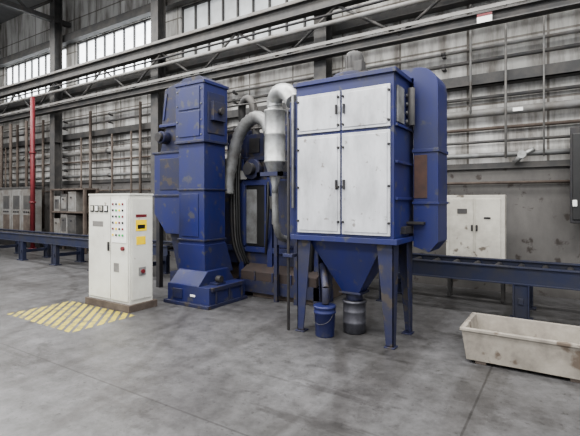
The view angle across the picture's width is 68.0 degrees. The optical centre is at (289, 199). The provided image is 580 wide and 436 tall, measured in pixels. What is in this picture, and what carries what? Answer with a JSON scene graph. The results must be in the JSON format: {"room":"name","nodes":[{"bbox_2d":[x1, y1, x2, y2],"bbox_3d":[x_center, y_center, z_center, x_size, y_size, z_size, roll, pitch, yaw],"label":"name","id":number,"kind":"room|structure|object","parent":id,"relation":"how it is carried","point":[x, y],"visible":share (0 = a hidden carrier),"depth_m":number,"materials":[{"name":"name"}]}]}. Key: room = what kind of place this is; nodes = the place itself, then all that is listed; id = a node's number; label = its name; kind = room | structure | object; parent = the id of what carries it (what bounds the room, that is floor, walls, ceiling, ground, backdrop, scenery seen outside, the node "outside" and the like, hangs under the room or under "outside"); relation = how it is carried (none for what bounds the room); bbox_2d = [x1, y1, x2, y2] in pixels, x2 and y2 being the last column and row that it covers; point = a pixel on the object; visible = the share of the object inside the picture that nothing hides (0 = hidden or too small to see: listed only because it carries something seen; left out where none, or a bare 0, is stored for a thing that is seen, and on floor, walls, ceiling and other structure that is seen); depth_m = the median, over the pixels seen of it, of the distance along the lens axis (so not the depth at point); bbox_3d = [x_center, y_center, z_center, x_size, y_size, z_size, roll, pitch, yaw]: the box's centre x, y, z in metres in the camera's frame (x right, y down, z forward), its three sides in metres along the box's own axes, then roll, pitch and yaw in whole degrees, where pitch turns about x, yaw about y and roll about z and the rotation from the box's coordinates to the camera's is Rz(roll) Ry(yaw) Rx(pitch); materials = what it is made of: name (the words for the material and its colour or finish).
{"room":"workshop","nodes":[
{"label":"workshop","id":0,"kind":"room"},
{"bbox_2d":[0,0,46,23],"bbox_3d":[-7.538,-7.175,5.196,34.300,0.150,16.600,0,0,33],"label":"ceiling","id":1,"kind":"structure","parent":0,"point":[6,13],"depth_m":16.12,"materials":[{"name":"grey metal"}]},
{"bbox_2d":[0,0,70,27],"bbox_3d":[-7.506,-6.475,4.967,34.000,1.250,16.250,0,0,33],"label":"roof truss","id":2,"kind":"object","parent":1,"relation":"attached to","point":[22,8],"visible":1,"depth_m":13.62,"materials":[{"name":"metal"}]},
{"bbox_2d":[0,244,579,435],"bbox_3d":[-7.412,1.700,5.115,34.000,0.200,16.600,0,0,33],"label":"floor","id":3,"kind":"structure","parent":0,"point":[236,368],"depth_m":3.94,"materials":[{"name":"concrete"}]},
{"bbox_2d":[0,121,42,247],"bbox_3d":[-10.170,-0.550,15.394,4.350,4.300,0.340,0,0,33],"label":"tall cabinet","id":4,"kind":"object","parent":3,"relation":"on","point":[14,201],"visible":0.82,"depth_m":14.68,"materials":[{"name":"metal"}]},
{"bbox_2d":[28,96,35,248],"bbox_3d":[-8.312,-0.865,13.892,0.240,4.930,0.240,0,0,33],"label":"downpipe","id":5,"kind":"object","parent":3,"relation":"on","point":[32,152],"visible":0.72,"depth_m":13.83,"materials":[{"name":"metal"}]},
{"bbox_2d":[50,0,61,248],"bbox_3d":[-7.738,-2.625,14.231,0.400,8.450,0.310,0,0,33],"label":"steel column","id":6,"kind":"structure","parent":3,"relation":"on","point":[55,5],"depth_m":14.23,"materials":[{"name":"grey metal"}]},
{"bbox_2d":[8,301,134,331],"bbox_3d":[-3.055,1.599,5.996,1.580,0.001,0.930,0,0,33],"label":"floor marking","id":7,"kind":"object","parent":3,"relation":"on","point":[83,306],"depth_m":5.95,"materials":[{"name":"paint"}]},
{"bbox_2d":[50,188,98,253],"bbox_3d":[-6.728,0.625,13.398,1.880,1.950,0.480,0,0,33],"label":"rack","id":8,"kind":"object","parent":3,"relation":"on","point":[73,203],"visible":0.85,"depth_m":13.22,"materials":[{"name":"metal"}]},
{"bbox_2d":[0,228,173,273],"bbox_3d":[-6.810,1.250,11.651,10.950,0.700,0.810,0,0,33],"label":"conveyor","id":9,"kind":"object","parent":3,"relation":"on","point":[52,241],"visible":0.65,"depth_m":11.02,"materials":[{"name":"metal"}]},
{"bbox_2d":[85,193,156,312],"bbox_3d":[-2.582,0.752,6.566,1.060,1.695,0.500,0,0,33],"label":"tall cabinet","id":10,"kind":"object","parent":3,"relation":"on","point":[120,224],"visible":1,"depth_m":6.32,"materials":[{"name":"beige metal"}]},
{"bbox_2d":[151,0,165,260],"bbox_3d":[-3.531,-2.625,11.530,0.400,8.450,0.310,0,0,33],"label":"steel column","id":11,"kind":"structure","parent":3,"relation":"on","point":[158,7],"depth_m":11.45,"materials":[{"name":"grey metal"}]},
{"bbox_2d":[152,82,180,287],"bbox_3d":[-1.953,-0.250,7.897,0.980,3.700,0.880,0,0,33],"label":"hopper","id":12,"kind":"object","parent":3,"relation":"on","point":[166,195],"visible":0.41,"depth_m":7.74,"materials":[{"name":"blue paint"}]},
{"bbox_2d":[164,75,247,309],"bbox_3d":[-1.335,-0.180,6.898,0.980,3.560,0.968,0,0,33],"label":"bucket elevator","id":13,"kind":"object","parent":3,"relation":"on","point":[204,280],"visible":1,"depth_m":6.80,"materials":[{"name":"blue paint"}]},
{"bbox_2d":[225,83,296,305],"bbox_3d":[-0.336,-0.038,6.671,0.642,3.276,2.045,0,0,-36],"label":"ventilation duct","id":14,"kind":"object","parent":3,"relation":"on","point":[272,121],"visible":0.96,"depth_m":6.37,"materials":[{"name":"silver metal"}]},
{"bbox_2d":[225,95,343,304],"bbox_3d":[-0.037,-0.205,7.790,2.280,3.610,1.830,0,0,33],"label":"machine","id":15,"kind":"object","parent":3,"relation":"on","point":[249,231],"visible":0.37,"depth_m":7.26,"materials":[{"name":"blue paint"}]},
{"bbox_2d":[314,12,331,79],"bbox_3d":[0.677,-2.625,8.829,0.400,8.450,0.310,0,0,33],"label":"steel column","id":16,"kind":"structure","parent":3,"relation":"on","point":[322,69],"depth_m":8.76,"materials":[{"name":"grey metal"}]},
{"bbox_2d":[313,302,335,337],"bbox_3d":[0.410,1.420,5.082,0.268,0.360,0.272,0,0,33],"label":"paint bucket","id":17,"kind":"object","parent":3,"relation":"on","point":[324,321],"visible":1,"depth_m":4.98,"materials":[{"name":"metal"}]},
{"bbox_2d":[342,298,366,334],"bbox_3d":[0.782,1.405,5.226,0.290,0.390,0.290,0,0,33],"label":"drum","id":18,"kind":"object","parent":3,"relation":"on","point":[354,312],"visible":0.9,"depth_m":5.11,"materials":[{"name":"grey metal"}]},
{"bbox_2d":[283,50,448,349],"bbox_3d":[0.921,-0.102,5.270,1.735,3.405,1.045,0,0,33],"label":"collector","id":19,"kind":"object","parent":3,"relation":"on","point":[367,152],"visible":0.97,"depth_m":4.94,"materials":[{"name":"blue paint"}]},
{"bbox_2d":[446,195,505,302],"bbox_3d":[3.006,0.760,6.977,0.880,1.680,0.210,0,0,33],"label":"enclosure","id":20,"kind":"object","parent":3,"relation":"on","point":[476,224],"visible":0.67,"depth_m":6.88,"materials":[{"name":"metal"}]},
{"bbox_2d":[376,253,579,319],"bbox_3d":[4.359,1.250,5.401,7.700,0.700,0.860,0,0,33],"label":"conveyor","id":21,"kind":"object","parent":3,"relation":"on","point":[523,275],"visible":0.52,"depth_m":6.01,"materials":[{"name":"metal"}]},
{"bbox_2d":[460,312,579,382],"bbox_3d":[2.900,1.425,3.841,2.494,0.350,0.682,0,0,33],"label":"trough","id":22,"kind":"object","parent":3,"relation":"on","point":[549,348],"visible":1,"depth_m":4.08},
{"bbox_2d":[0,0,579,299],"bbox_3d":[-3.009,-2.750,11.973,34.000,8.700,0.300,0,0,33],"label":"wall","id":23,"kind":"structure","parent":0,"point":[539,227],"depth_m":7.90,"materials":[{"name":"grey metal"}]},
{"bbox_2d":[6,47,65,101],"bbox_3d":[-9.518,-4.500,16.087,4.400,1.600,0.090,0,0,33],"label":"window","id":24,"kind":"structure","parent":23,"relation":"in","point":[40,65],"depth_m":16.21,"materials":[{"name":"glass"}]},
{"bbox_2d":[77,18,150,83],"bbox_3d":[-5.310,-4.500,13.385,4.400,1.600,0.090,0,0,33],"label":"window","id":25,"kind":"structure","parent":23,"relation":"in","point":[137,34],"depth_m":13.49,"materials":[{"name":"glass"}]},
{"bbox_2d":[0,0,488,112],"bbox_3d":[-3.597,-4.510,11.982,33.000,1.980,0.280,0,0,33],"label":"girder","id":26,"kind":"object","parent":23,"relation":"attached to","point":[413,11],"visible":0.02,"depth_m":11.46,"materials":[{"name":"metal"}]},
{"bbox_2d":[5,0,544,228],"bbox_3d":[-3.426,-1.200,11.706,17.845,4.600,0.090,0,0,33],"label":"conduit","id":27,"kind":"object","parent":26,"relation":"attached to","point":[470,5],"visible":0.58,"depth_m":12.24,"materials":[{"name":"metal"}]},
{"bbox_2d":[182,0,313,57],"bbox_3d":[-1.103,-4.500,10.684,4.400,1.600,0.090,0,0,33],"label":"window","id":28,"kind":"structure","parent":23,"relation":"in","point":[203,13],"depth_m":11.09,"materials":[{"name":"glass"}]},
{"bbox_2d":[3,160,569,185],"bbox_3d":[-3.316,-0.600,11.957,32.500,0.100,0.060,0,0,33],"label":"wall girt","id":29,"kind":"structure","parent":23,"relation":"attached to","point":[549,163],"depth_m":7.62,"materials":[{"name":"metal"}]},
{"bbox_2d":[3,147,569,180],"bbox_3d":[-3.149,-0.735,11.754,32.000,0.290,0.220,0,0,33],"label":"pipe","id":30,"kind":"object","parent":23,"relation":"attached to","point":[518,155],"visible":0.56,"depth_m":7.48,"materials":[{"name":"silver metal"}]},
{"bbox_2d":[3,135,569,174],"bbox_3d":[-3.125,-1.008,11.791,32.000,0.086,0.131,0,0,33],"label":"pipe","id":31,"kind":"object","parent":23,"relation":"attached to","point":[557,136],"visible":0.31,"depth_m":7.59,"materials":[{"name":"metal"}]},
{"bbox_2d":[3,59,579,149],"bbox_3d":[-3.146,-2.100,11.758,32.000,0.200,0.190,0,0,33],"label":"cable tray","id":32,"kind":"object","parent":23,"relation":"attached to","point":[566,68],"visible":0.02,"depth_m":7.54,"materials":[{"name":"metal"}]},
{"bbox_2d":[3,99,579,162],"bbox_3d":[-3.156,-1.514,11.743,32.000,0.188,0.248,0,0,33],"label":"pipe","id":33,"kind":"object","parent":23,"relation":"attached to","point":[574,103],"visible":0.35,"depth_m":7.46,"materials":[{"name":"metal"}]},
{"bbox_2d":[513,107,522,110],"bbox_3d":[3.785,-1.510,7.145,0.150,0.060,0.015,0,0,33],"label":"marker","id":34,"kind":"object","parent":33,"relation":"attached to","point":[515,108],"visible":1,"depth_m":7.13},
{"bbox_2d":[3,29,579,132],"bbox_3d":[-3.127,-2.669,11.789,32.000,0.098,0.138,0,0,33],"label":"pipe","id":35,"kind":"object","parent":23,"relation":"attached to","point":[443,55],"visible":0.61,"depth_m":8.27,"materials":[{"name":"metal"}]},
{"bbox_2d":[3,42,579,138],"bbox_3d":[-3.134,-2.439,11.778,32.000,0.109,0.164,0,0,33],"label":"pipe","id":36,"kind":"object","parent":23,"relation":"attached to","point":[442,67],"visible":0.53,"depth_m":7.76,"materials":[{"name":"metal"}]},
{"bbox_2d":[3,84,579,154],"bbox_3d":[-3.127,-1.789,11.789,32.000,0.098,0.138,0,0,33],"label":"pipe","id":37,"kind":"object","parent":23,"relation":"attached to","point":[578,85],"visible":0.43,"depth_m":7.54,"materials":[{"name":"metal"}]},
{"bbox_2d":[3,119,579,168],"bbox_3d":[-3.127,-1.239,11.789,32.000,0.098,0.138,0,0,33],"label":"pipe","id":38,"kind":"object","parent":23,"relation":"attached to","point":[575,120],"visible":0.34,"depth_m":7.54,"materials":[{"name":"metal"}]},
{"bbox_2d":[45,180,569,191],"bbox_3d":[-3.120,-0.288,11.800,32.000,0.086,0.111,0,0,33],"label":"pipe","id":39,"kind":"object","parent":23,"relation":"attached to","point":[533,181],"visible":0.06,"depth_m":7.45,"materials":[{"name":"metal"}]},
{"bbox_2d":[570,127,579,222],"bbox_3d":[4.553,-0.375,6.583,0.450,1.450,0.580,0,0,33],"label":"switch box","id":40,"kind":"object","parent":23,"relation":"attached to","point":[574,131],"visible":1,"depth_m":6.45,"materials":[{"name":"metal"}]},
{"bbox_3d":[-21.843,-2.750,14.380,0.300,8.700,16.600,0,0,33],"label":"wall","id":41,"kind":"structure","parent":0,"visible":0},
{"bbox_2d":[0,0,431,106],"bbox_3d":[-4.031,-3.460,11.306,33.000,0.250,0.098,0,0,33],"label":"pipe","id":42,"kind":"object","parent":41,"relation":"attached to","point":[410,2],"visible":1,"depth_m":9.38,"materials":[{"name":"metal"}]},
{"bbox_3d":[-16.153,-2.625,19.633,0.400,8.450,0.310,0,0,33],"label":"steel column","id":43,"kind":"structure","parent":0,"visible":0},
{"bbox_2d":[0,0,579,123],"bbox_3d":[-3.932,-3.460,11.460,33.000,1.280,0.200,0,0,33],"label":"girder","id":44,"kind":"object","parent":43,"relation":"attached to","point":[293,10],"visible":0.92,"depth_m":9.31,"materials":[{"name":"metal"}]},
{"bbox_2d":[477,12,491,23],"bbox_3d":[3.083,-2.890,6.820,0.220,0.140,0.020,0,0,33],"label":"safety sign","id":45,"kind":"object","parent":44,"relation":"attached to","point":[484,17],"visible":1,"depth_m":6.82,"materials":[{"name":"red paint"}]}
]}

